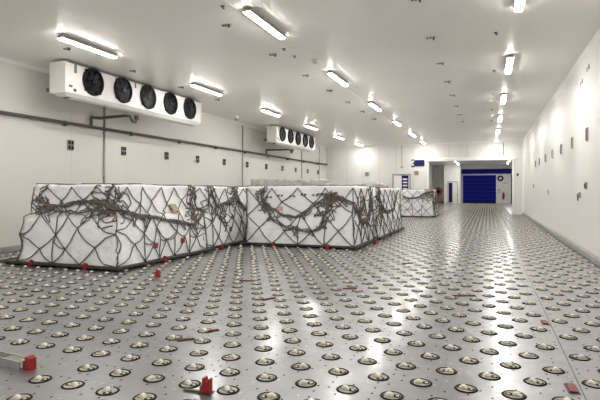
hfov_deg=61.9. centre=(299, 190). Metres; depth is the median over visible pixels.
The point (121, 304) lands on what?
ball caster
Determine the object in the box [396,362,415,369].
deck castor
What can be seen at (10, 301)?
ball caster
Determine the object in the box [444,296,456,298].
deck castor
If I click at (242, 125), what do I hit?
conduit pipe
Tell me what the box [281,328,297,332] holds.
ball caster
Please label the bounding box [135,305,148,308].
ball caster
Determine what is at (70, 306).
ball caster
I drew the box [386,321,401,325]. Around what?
deck castor
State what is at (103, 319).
ball caster
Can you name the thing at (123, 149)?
air vent
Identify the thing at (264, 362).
ball caster
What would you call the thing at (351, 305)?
deck castor
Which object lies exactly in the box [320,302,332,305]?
deck castor
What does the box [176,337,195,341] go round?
bar
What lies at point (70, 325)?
ball caster
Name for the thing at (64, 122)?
pipe
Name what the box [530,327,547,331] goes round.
deck castor
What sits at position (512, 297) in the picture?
deck castor
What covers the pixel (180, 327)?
ball caster
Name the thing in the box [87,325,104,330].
ball caster
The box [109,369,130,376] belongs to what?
ball caster
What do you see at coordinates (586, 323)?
deck castor
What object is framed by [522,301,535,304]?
deck castor
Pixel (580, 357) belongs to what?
deck castor
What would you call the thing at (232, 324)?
ball caster
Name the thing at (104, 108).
conduit pipe
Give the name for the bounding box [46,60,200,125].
cooler
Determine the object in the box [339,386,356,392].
ball caster
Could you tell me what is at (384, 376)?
cup
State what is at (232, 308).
ball caster
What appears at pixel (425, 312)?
deck castor
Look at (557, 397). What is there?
deck castor
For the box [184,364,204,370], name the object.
ball caster
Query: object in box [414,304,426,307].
deck castor
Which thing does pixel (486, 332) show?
deck castor
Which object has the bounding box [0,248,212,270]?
pallet
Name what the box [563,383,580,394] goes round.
bar
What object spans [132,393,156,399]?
ball caster
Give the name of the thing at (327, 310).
deck castor
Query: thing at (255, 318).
ball caster
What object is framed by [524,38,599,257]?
wall
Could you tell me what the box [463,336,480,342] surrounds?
deck castor
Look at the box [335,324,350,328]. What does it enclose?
deck castor
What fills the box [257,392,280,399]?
ball caster
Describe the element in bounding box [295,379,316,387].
deck castor
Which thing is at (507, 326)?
deck castor
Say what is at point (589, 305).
deck castor
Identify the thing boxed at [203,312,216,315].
ball caster
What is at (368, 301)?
deck castor
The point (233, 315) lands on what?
ball caster
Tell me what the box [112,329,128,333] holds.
ball caster
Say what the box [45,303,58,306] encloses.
ball caster
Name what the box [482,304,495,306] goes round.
deck castor
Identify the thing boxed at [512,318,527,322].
deck castor
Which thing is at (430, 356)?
deck castor
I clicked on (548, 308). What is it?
deck castor
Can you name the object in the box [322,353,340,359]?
deck castor
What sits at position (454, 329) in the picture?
deck castor
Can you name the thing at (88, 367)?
ball caster
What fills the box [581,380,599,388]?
deck castor
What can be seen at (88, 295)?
deck castor
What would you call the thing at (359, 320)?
deck castor
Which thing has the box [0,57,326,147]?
trim
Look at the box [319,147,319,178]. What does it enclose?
conduit pipe
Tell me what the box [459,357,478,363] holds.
deck castor
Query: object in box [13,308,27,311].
ball caster
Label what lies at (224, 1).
trim
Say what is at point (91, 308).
ball caster
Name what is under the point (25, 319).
ball caster
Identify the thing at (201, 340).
ball caster
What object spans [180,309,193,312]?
ball caster
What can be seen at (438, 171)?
wall
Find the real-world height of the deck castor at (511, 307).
0.028 m
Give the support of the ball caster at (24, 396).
on the floor at (53, 361)
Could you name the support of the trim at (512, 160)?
attached to the wall at (349, 165)
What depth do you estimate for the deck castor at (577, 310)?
6.21 m
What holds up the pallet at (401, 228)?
on the floor at (465, 204)
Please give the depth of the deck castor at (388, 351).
4.63 m
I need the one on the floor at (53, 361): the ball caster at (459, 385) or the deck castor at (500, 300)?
the deck castor at (500, 300)
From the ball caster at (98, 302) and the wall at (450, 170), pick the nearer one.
the ball caster at (98, 302)
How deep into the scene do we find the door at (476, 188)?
62.03 m
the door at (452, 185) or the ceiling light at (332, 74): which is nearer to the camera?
the ceiling light at (332, 74)
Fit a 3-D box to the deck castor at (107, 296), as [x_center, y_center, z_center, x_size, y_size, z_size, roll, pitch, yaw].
[-2.697,1.485,7.049,0.174,0.028,0.174,0,0,16]
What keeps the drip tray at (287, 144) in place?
on the cooler at (277, 135)
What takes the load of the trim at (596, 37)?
attached to the wall at (576, 108)
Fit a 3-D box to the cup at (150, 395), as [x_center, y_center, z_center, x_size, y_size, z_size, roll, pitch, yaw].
[-1.126,1.497,3.625,0.148,0.001,0.148,0,0,32]
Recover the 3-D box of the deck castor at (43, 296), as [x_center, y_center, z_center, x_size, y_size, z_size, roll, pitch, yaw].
[-3.597,1.485,7.033,0.174,0.028,0.174,0,0,33]
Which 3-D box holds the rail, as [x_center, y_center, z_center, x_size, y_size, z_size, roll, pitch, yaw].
[-2.843,1.444,4.490,1.350,0.112,0.120,0,0,26]
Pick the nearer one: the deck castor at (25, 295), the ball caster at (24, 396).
the ball caster at (24, 396)
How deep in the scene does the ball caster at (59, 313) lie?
6.05 m
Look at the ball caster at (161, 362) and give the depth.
4.35 m
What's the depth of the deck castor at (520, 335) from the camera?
5.14 m
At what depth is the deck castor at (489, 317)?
5.88 m
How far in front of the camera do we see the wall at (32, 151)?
15.38 m
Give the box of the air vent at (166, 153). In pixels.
[165,152,168,159]
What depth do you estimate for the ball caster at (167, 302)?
6.67 m
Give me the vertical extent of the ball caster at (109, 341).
0.028 m
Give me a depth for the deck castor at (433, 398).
3.60 m
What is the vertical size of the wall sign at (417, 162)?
0.420 m
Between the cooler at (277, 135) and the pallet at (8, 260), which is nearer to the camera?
the pallet at (8, 260)
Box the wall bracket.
[585,127,587,141]
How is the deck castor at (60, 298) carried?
on the floor at (53, 361)
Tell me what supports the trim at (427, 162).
attached to the wall at (349, 165)
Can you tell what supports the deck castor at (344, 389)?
on the floor at (53, 361)
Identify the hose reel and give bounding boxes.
[435,187,442,202]
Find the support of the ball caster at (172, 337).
on the floor at (53, 361)
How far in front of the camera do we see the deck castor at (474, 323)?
5.63 m
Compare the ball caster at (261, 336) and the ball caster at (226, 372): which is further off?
the ball caster at (261, 336)
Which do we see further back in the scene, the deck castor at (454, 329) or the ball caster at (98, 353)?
the deck castor at (454, 329)
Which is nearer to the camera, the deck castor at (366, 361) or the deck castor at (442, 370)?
the deck castor at (442, 370)
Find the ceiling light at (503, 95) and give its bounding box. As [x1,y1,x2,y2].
[500,93,506,103]
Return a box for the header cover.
[462,169,511,173]
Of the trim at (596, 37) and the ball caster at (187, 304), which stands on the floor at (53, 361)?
the ball caster at (187, 304)
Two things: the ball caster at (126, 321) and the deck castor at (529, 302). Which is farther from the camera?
the deck castor at (529, 302)
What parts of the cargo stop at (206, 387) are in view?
release arm, plate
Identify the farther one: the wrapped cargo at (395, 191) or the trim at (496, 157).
the trim at (496, 157)
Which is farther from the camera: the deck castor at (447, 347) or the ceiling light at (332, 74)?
the ceiling light at (332, 74)
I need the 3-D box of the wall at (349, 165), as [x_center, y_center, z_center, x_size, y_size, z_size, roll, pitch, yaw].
[8.937,-0.875,34.139,14.900,4.750,0.200,0,0,21]
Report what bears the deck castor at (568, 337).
on the floor at (53, 361)
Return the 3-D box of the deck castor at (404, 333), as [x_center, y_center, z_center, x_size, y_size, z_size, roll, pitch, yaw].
[1.099,1.485,5.267,0.174,0.028,0.174,0,0,-43]
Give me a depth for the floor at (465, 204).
11.08 m
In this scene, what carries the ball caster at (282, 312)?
on the floor at (53, 361)
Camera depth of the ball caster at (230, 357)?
4.47 m
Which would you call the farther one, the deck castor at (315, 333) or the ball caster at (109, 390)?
the deck castor at (315, 333)
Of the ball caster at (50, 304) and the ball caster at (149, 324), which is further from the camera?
the ball caster at (50, 304)
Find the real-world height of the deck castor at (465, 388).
0.028 m
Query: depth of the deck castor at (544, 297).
6.96 m
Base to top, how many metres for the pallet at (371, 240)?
0.050 m
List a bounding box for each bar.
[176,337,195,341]
[540,320,549,324]
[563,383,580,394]
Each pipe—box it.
[0,110,327,164]
[90,114,138,125]
[103,107,105,182]
[242,125,242,185]
[266,149,293,153]
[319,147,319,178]
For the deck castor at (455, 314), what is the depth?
6.01 m
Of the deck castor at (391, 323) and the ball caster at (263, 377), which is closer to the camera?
the ball caster at (263, 377)
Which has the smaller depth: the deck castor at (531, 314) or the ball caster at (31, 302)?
the deck castor at (531, 314)
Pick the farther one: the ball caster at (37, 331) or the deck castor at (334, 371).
the ball caster at (37, 331)
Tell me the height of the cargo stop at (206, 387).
0.119 m
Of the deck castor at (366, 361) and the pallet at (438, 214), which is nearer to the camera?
the deck castor at (366, 361)
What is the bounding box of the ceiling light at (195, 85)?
[191,83,221,95]
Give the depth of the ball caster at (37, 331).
5.30 m
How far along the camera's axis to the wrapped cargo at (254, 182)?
22.09 m
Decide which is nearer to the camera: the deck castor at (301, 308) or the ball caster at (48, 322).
the ball caster at (48, 322)
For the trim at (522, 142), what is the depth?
31.94 m
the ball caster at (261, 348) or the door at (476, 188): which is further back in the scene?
the door at (476, 188)
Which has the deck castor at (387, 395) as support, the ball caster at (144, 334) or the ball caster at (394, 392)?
the ball caster at (394, 392)
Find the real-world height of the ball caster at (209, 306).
0.028 m
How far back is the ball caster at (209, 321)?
5.69 m
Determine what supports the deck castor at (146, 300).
on the floor at (53, 361)
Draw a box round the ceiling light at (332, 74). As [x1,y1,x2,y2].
[327,71,347,85]
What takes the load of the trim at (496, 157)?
attached to the wall at (349, 165)
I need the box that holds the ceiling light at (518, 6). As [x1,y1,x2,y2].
[513,0,525,11]
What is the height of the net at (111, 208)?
1.600 m
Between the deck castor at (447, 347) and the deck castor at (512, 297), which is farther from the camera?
the deck castor at (512, 297)
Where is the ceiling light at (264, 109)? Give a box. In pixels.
[261,108,279,116]
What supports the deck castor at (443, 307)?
on the floor at (53, 361)
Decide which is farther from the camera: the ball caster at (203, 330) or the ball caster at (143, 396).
the ball caster at (203, 330)
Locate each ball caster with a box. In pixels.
[0,315,14,318]
[4,326,21,330]
[6,393,32,399]
[7,300,21,302]
[10,339,29,344]
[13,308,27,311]
[19,318,35,321]
[26,301,39,304]
[27,329,44,333]
[28,375,51,383]
[33,310,47,313]
[36,343,55,348]
[41,320,57,324]
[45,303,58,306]
[51,332,68,336]
[53,312,68,315]
[61,381,84,389]
[63,346,81,352]
[64,323,80,327]
[65,305,78,308]
[75,314,90,318]
[76,335,93,340]
[77,364,98,371]
[85,307,99,310]
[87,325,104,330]
[91,351,110,356]
[94,301,107,304]
[95,386,119,395]
[98,317,112,321]
[102,338,120,344]
[106,310,120,313]
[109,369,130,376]
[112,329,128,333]
[114,303,127,306]
[120,355,140,361]
[121,320,136,323]
[129,312,142,315]
[130,342,148,347]
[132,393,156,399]
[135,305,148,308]
[138,331,154,336]
[143,374,164,382]
[145,323,160,326]
[152,314,166,318]
[152,359,171,365]
[157,307,170,310]
[159,346,177,351]
[162,301,174,303]
[165,335,182,339]
[171,325,186,329]
[176,317,189,320]
[178,380,200,388]
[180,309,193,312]
[183,303,196,305]
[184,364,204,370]
[189,350,207,356]
[194,338,210,343]
[197,328,211,332]
[200,319,215,323]
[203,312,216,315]
[206,305,218,308]
[216,385,239,394]
[219,368,239,375]
[221,354,240,360]
[223,342,240,347]
[225,331,240,336]
[226,322,241,326]
[228,314,241,317]
[229,307,241,310]
[230,301,242,303]
[252,302,264,305]
[252,309,265,312]
[253,317,266,320]
[253,325,268,329]
[254,334,270,339]
[254,345,272,351]
[255,358,274,365]
[256,374,277,381]
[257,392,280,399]
[276,304,288,307]
[277,311,290,314]
[279,319,293,323]
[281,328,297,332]
[284,338,300,343]
[287,349,305,355]
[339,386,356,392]
[383,392,400,398]
[412,379,429,385]
[457,385,475,391]
[504,391,522,397]
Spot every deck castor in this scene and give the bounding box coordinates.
[20,294,32,296]
[38,295,50,298]
[56,297,68,300]
[75,299,87,302]
[84,293,95,296]
[102,295,114,298]
[141,299,154,301]
[147,293,158,296]
[187,297,198,299]
[208,299,220,301]
[252,297,263,299]
[274,298,285,301]
[291,363,310,370]
[294,294,305,297]
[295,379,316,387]
[297,300,308,303]
[300,307,312,310]
[303,314,316,317]
[307,321,321,325]
[311,331,326,335]
[316,296,328,299]
[316,341,332,346]
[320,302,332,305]
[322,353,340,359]
[325,309,337,312]
[328,368,348,375]
[330,316,343,320]
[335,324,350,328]
[336,385,358,393]
[340,298,351,301]
[342,334,357,339]
[345,304,357,307]
[349,345,366,350]
[351,311,364,314]
[357,294,368,297]
[358,319,371,322]
[358,358,376,364]
[364,300,375,303]
[365,327,380,331]
[368,373,388,380]
[370,306,383,309]
[374,337,390,342]
[378,313,391,317]
[380,391,403,399]
[384,349,402,354]
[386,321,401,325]
[388,302,400,305]
[396,308,409,311]
[396,331,412,335]
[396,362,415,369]
[397,292,408,295]
[406,315,420,319]
[407,341,424,346]
[410,378,431,386]
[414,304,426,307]
[416,324,431,328]
[420,353,439,359]
[424,311,437,314]
[428,397,446,399]
[429,300,442,302]
[429,334,445,338]
[435,318,449,322]
[436,367,456,374]
[440,306,453,309]
[443,344,460,350]
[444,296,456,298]
[448,327,464,331]
[452,313,466,316]
[454,384,477,392]
[455,302,468,304]
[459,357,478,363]
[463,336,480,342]
[466,321,480,325]
[468,308,481,311]
[469,298,481,300]
[478,372,500,379]
[479,348,498,354]
[481,315,496,319]
[481,330,497,334]
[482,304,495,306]
[496,299,508,302]
[496,310,510,314]
[497,324,513,328]
[498,340,516,345]
[499,361,520,368]
[501,390,526,399]
[508,296,520,298]
[510,306,523,309]
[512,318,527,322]
[515,333,532,338]
[518,352,538,358]
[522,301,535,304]
[523,377,546,385]
[526,312,540,316]
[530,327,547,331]
[535,344,554,349]
[540,296,553,299]
[542,366,564,373]
[545,307,559,310]
[551,292,563,295]
[551,319,567,323]
[552,396,573,399]
[557,302,570,305]
[559,334,577,339]
[563,314,578,317]
[567,298,580,301]
[569,354,590,360]
[572,328,589,332]
[575,309,589,312]
[577,294,589,297]
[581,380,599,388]
[583,346,599,351]
[584,322,599,325]
[585,304,599,307]
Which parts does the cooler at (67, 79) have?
panel, fan blade, fan blade, fan blade, fan blade, fan blade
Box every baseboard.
[0,245,20,252]
[522,212,599,266]
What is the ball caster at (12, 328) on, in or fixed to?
on the floor at (53, 361)
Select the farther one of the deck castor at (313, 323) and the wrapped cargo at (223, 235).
the wrapped cargo at (223, 235)
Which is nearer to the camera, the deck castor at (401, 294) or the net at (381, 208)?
the deck castor at (401, 294)
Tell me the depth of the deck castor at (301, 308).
6.34 m
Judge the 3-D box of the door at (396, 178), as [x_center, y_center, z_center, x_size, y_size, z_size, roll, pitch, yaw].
[7.043,0.155,34.685,1.270,2.690,0.110,0,0,21]
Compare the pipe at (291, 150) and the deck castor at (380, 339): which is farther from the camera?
the pipe at (291, 150)
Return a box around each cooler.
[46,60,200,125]
[264,125,314,151]
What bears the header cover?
attached to the wall at (438, 171)
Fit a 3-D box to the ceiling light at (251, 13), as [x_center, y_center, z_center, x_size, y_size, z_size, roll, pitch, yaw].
[-0.659,-3.195,9.585,0.168,0.111,1.660,0,0,21]
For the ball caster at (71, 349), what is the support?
on the floor at (53, 361)
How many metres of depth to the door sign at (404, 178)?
34.59 m
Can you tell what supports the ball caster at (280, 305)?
on the floor at (53, 361)
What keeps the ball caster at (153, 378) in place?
on the floor at (53, 361)
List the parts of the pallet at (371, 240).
edge rail, edge rail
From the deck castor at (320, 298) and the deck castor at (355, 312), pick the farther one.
the deck castor at (320, 298)
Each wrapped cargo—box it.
[18,184,205,266]
[193,186,247,246]
[246,186,372,245]
[251,179,331,185]
[324,183,388,187]
[371,187,400,236]
[401,190,437,215]
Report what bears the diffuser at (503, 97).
attached to the ceiling light at (503, 95)
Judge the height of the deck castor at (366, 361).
0.028 m
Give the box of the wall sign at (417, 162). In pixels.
[415,160,424,165]
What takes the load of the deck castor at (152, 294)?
on the floor at (53, 361)
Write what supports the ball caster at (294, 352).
on the floor at (53, 361)
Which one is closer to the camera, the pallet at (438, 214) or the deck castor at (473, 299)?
the deck castor at (473, 299)
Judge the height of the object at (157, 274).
0.128 m
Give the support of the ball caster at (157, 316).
on the floor at (53, 361)
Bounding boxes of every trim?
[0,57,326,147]
[221,0,422,143]
[330,140,522,146]
[426,156,514,161]
[427,162,428,188]
[512,160,513,213]
[522,142,523,211]
[523,28,599,140]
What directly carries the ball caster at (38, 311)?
on the floor at (53, 361)
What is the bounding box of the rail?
[0,351,35,370]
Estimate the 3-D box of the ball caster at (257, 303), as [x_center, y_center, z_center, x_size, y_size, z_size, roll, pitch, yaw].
[-0.546,1.485,6.594,0.174,0.028,0.174,0,0,9]
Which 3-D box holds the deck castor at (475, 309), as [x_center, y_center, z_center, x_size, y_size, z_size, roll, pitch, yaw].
[2.192,1.485,6.273,0.174,0.028,0.174,0,0,32]
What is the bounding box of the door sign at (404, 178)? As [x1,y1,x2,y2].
[402,176,407,189]
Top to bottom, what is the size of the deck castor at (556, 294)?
0.028 m
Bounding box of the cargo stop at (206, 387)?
[184,376,214,395]
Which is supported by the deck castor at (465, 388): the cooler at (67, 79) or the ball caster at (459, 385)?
the ball caster at (459, 385)
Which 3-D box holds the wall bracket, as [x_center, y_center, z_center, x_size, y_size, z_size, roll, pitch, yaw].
[6.593,-1.300,11.495,0.050,0.320,0.100,0,0,21]
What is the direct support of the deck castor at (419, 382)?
on the floor at (53, 361)
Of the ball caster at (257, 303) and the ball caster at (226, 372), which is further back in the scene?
the ball caster at (257, 303)
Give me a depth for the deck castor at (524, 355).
4.52 m
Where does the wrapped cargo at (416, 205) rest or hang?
on the pallet at (438, 214)
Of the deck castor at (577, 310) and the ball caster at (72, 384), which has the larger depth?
the deck castor at (577, 310)
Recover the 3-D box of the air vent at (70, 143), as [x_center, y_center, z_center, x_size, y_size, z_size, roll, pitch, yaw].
[-6.500,-1.300,14.174,0.055,0.280,0.200,0,0,21]
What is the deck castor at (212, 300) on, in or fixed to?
on the floor at (53, 361)
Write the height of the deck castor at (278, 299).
0.028 m
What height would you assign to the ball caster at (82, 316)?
0.028 m
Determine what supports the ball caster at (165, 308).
on the floor at (53, 361)
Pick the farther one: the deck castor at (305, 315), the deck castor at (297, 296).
the deck castor at (297, 296)
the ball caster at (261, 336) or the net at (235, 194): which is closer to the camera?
the ball caster at (261, 336)
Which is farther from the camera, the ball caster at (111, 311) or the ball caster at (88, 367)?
the ball caster at (111, 311)
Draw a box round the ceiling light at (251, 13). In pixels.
[243,8,284,38]
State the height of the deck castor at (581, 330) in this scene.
0.028 m
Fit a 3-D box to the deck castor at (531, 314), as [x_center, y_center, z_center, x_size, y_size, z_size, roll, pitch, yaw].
[2.819,1.485,6.037,0.174,0.028,0.174,0,0,25]
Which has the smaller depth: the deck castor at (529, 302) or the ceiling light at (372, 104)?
the deck castor at (529, 302)
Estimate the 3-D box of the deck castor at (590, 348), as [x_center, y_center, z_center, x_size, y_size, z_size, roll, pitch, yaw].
[2.786,1.485,4.748,0.174,0.028,0.174,0,0,29]
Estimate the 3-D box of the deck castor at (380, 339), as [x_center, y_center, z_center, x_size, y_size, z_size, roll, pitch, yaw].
[0.826,1.485,5.016,0.174,0.028,0.174,0,0,20]
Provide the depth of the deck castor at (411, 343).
4.87 m
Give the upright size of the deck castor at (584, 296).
0.028 m
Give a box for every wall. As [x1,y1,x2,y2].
[0,61,325,246]
[326,141,523,213]
[429,164,432,188]
[433,164,511,202]
[444,164,460,202]
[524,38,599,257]
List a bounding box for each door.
[392,174,410,208]
[448,181,457,202]
[462,174,496,202]
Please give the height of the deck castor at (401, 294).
0.028 m
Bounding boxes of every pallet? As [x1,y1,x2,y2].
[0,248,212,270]
[208,240,244,248]
[241,238,376,248]
[374,227,404,238]
[402,214,439,216]
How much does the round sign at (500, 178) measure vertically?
0.720 m
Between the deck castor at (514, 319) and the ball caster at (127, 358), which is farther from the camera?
the deck castor at (514, 319)
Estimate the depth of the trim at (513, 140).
33.99 m
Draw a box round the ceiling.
[0,0,599,165]
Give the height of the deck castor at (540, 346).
0.028 m
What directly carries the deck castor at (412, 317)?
on the floor at (53, 361)
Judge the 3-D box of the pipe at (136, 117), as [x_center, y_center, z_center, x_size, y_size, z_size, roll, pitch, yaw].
[-5.543,-2.115,14.957,1.368,0.350,0.425,0,0,-3]
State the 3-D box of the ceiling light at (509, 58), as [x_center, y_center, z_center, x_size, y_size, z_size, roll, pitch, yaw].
[5.290,-3.195,12.648,0.168,0.111,1.660,0,0,21]
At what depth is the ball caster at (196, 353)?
4.59 m
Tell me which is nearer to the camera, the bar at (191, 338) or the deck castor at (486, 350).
the deck castor at (486, 350)
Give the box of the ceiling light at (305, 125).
[304,124,317,129]
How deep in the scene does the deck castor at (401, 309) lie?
6.24 m
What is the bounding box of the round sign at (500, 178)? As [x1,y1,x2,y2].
[497,175,503,180]
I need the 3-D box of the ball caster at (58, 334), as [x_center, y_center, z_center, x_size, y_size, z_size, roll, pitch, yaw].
[-2.498,1.485,5.203,0.174,0.028,0.174,0,0,21]
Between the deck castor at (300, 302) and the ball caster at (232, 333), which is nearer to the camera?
the ball caster at (232, 333)
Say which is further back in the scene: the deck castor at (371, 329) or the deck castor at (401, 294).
the deck castor at (401, 294)
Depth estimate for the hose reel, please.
61.30 m
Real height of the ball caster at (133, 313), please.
0.028 m
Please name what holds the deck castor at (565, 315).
on the floor at (53, 361)
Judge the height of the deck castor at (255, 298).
0.028 m
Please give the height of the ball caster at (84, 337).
0.028 m
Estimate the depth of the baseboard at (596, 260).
13.30 m
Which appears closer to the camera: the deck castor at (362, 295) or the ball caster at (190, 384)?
the ball caster at (190, 384)
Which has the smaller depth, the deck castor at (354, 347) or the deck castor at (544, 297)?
the deck castor at (354, 347)
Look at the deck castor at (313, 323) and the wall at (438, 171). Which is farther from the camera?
the wall at (438, 171)
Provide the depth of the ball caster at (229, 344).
4.84 m
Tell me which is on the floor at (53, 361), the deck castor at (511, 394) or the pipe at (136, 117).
the deck castor at (511, 394)
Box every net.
[16,183,207,266]
[178,185,247,246]
[245,185,373,245]
[371,187,401,236]
[401,189,438,215]
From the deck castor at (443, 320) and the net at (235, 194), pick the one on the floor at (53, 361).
the deck castor at (443, 320)
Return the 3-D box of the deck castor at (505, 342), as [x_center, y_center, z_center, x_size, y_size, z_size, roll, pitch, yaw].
[2.039,1.485,4.914,0.174,0.028,0.174,0,0,28]
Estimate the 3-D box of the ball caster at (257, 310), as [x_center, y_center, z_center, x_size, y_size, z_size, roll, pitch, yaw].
[-0.506,1.485,6.225,0.174,0.028,0.174,0,0,22]
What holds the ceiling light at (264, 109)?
attached to the ceiling
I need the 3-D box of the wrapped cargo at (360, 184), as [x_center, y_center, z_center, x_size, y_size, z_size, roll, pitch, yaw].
[2.544,0.531,22.173,2.380,1.781,2.849,0,0,21]
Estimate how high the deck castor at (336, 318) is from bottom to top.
0.028 m
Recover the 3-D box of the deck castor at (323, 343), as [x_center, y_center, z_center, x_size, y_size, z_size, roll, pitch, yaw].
[0.240,1.485,4.882,0.174,0.028,0.174,0,0,33]
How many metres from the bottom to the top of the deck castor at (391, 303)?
0.028 m
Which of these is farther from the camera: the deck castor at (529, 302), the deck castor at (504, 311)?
the deck castor at (529, 302)
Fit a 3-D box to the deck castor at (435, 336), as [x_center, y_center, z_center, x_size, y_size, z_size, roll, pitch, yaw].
[1.413,1.485,5.149,0.174,0.028,0.174,0,0,33]
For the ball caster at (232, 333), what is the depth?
5.21 m
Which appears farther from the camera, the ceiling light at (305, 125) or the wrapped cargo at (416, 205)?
the wrapped cargo at (416, 205)
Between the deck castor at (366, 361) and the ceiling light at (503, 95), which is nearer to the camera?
the deck castor at (366, 361)
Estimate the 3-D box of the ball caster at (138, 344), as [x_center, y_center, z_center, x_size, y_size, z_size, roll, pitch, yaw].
[-1.559,1.485,4.850,0.174,0.028,0.174,0,0,-29]
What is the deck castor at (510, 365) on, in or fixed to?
on the floor at (53, 361)
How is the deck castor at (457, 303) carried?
on the floor at (53, 361)
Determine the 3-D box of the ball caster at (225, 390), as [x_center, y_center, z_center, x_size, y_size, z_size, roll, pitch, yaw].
[-0.540,1.485,3.758,0.174,0.028,0.174,0,0,-43]
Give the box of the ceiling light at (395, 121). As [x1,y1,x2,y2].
[393,120,401,125]
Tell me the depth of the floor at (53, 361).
5.66 m
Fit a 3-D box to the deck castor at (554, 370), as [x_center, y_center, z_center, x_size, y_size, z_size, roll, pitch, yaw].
[2.119,1.485,4.176,0.174,0.028,0.174,0,0,15]
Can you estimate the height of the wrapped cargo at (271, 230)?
1.570 m
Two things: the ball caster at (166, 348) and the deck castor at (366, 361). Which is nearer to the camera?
the deck castor at (366, 361)
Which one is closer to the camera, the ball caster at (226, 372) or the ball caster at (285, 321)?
the ball caster at (226, 372)
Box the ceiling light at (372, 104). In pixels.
[368,102,380,110]
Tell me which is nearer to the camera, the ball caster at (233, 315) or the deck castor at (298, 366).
the deck castor at (298, 366)
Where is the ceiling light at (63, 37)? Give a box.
[57,34,116,58]
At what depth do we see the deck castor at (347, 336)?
5.11 m
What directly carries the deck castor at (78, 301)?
on the floor at (53, 361)
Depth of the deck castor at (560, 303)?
6.59 m
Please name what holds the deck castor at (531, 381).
on the floor at (53, 361)
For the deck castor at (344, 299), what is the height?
0.028 m
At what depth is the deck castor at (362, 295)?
7.10 m
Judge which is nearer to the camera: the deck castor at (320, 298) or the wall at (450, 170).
the deck castor at (320, 298)
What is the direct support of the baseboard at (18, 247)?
attached to the wall at (32, 151)
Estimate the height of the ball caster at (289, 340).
0.028 m
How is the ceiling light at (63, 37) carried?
attached to the ceiling
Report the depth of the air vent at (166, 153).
18.42 m
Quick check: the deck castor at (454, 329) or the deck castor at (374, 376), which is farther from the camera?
the deck castor at (454, 329)
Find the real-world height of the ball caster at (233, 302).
0.028 m
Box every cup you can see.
[98,388,116,393]
[135,394,153,399]
[219,387,236,392]
[259,393,277,399]
[370,374,386,379]
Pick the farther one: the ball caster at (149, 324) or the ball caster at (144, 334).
the ball caster at (149, 324)
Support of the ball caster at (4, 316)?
on the floor at (53, 361)
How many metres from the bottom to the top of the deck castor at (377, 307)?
0.028 m
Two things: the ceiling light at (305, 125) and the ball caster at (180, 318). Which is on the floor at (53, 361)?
the ball caster at (180, 318)
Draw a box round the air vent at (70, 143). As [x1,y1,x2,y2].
[67,140,73,149]
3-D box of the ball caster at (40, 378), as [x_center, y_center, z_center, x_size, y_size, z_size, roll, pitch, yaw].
[-2.065,1.485,3.978,0.174,0.028,0.174,0,0,8]
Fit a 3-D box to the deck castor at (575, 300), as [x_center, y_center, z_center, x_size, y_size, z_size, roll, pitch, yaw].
[3.760,1.485,6.861,0.174,0.028,0.174,0,0,-35]
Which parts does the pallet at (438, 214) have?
edge rail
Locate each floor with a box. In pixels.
[0,203,599,372]
[0,203,599,399]
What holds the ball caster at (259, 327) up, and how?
on the floor at (53, 361)
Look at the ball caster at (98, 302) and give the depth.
6.66 m
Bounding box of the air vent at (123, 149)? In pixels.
[121,146,125,154]
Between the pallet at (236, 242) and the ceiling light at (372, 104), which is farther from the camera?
the ceiling light at (372, 104)
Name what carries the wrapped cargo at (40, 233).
on the pallet at (8, 260)
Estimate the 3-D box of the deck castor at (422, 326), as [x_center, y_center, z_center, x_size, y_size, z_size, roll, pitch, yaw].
[1.373,1.485,5.518,0.174,0.028,0.174,0,0,39]
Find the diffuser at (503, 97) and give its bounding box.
[501,95,505,103]
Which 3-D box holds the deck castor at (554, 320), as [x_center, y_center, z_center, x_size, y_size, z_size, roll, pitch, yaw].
[2.980,1.485,5.737,0.174,0.028,0.174,0,0,14]
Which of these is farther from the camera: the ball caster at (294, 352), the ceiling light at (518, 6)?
the ceiling light at (518, 6)
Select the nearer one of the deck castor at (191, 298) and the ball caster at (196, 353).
the ball caster at (196, 353)
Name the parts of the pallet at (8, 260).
edge rail, edge rail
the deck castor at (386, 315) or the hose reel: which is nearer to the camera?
the deck castor at (386, 315)
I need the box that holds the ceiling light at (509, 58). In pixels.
[505,55,513,73]
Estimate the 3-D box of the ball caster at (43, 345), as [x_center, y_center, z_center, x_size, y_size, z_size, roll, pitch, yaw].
[-2.458,1.485,4.834,0.174,0.028,0.174,0,0,17]
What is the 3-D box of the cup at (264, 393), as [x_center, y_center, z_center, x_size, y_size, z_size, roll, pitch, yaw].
[-0.227,1.497,3.641,0.148,0.001,0.148,0,0,-7]
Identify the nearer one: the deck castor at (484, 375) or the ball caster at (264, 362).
the deck castor at (484, 375)
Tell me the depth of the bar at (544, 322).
5.64 m
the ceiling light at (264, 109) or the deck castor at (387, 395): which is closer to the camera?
the deck castor at (387, 395)
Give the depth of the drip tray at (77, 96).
14.41 m
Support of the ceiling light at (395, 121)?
attached to the ceiling
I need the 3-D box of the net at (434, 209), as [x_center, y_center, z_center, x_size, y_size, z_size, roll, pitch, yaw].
[7.199,0.662,29.879,1.955,1.548,2.898,0,0,21]
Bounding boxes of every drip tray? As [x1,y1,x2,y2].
[53,92,199,125]
[269,142,313,151]
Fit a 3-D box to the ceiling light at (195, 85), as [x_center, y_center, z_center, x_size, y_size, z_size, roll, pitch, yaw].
[-2.929,-3.195,15.738,0.168,0.111,1.660,0,0,21]

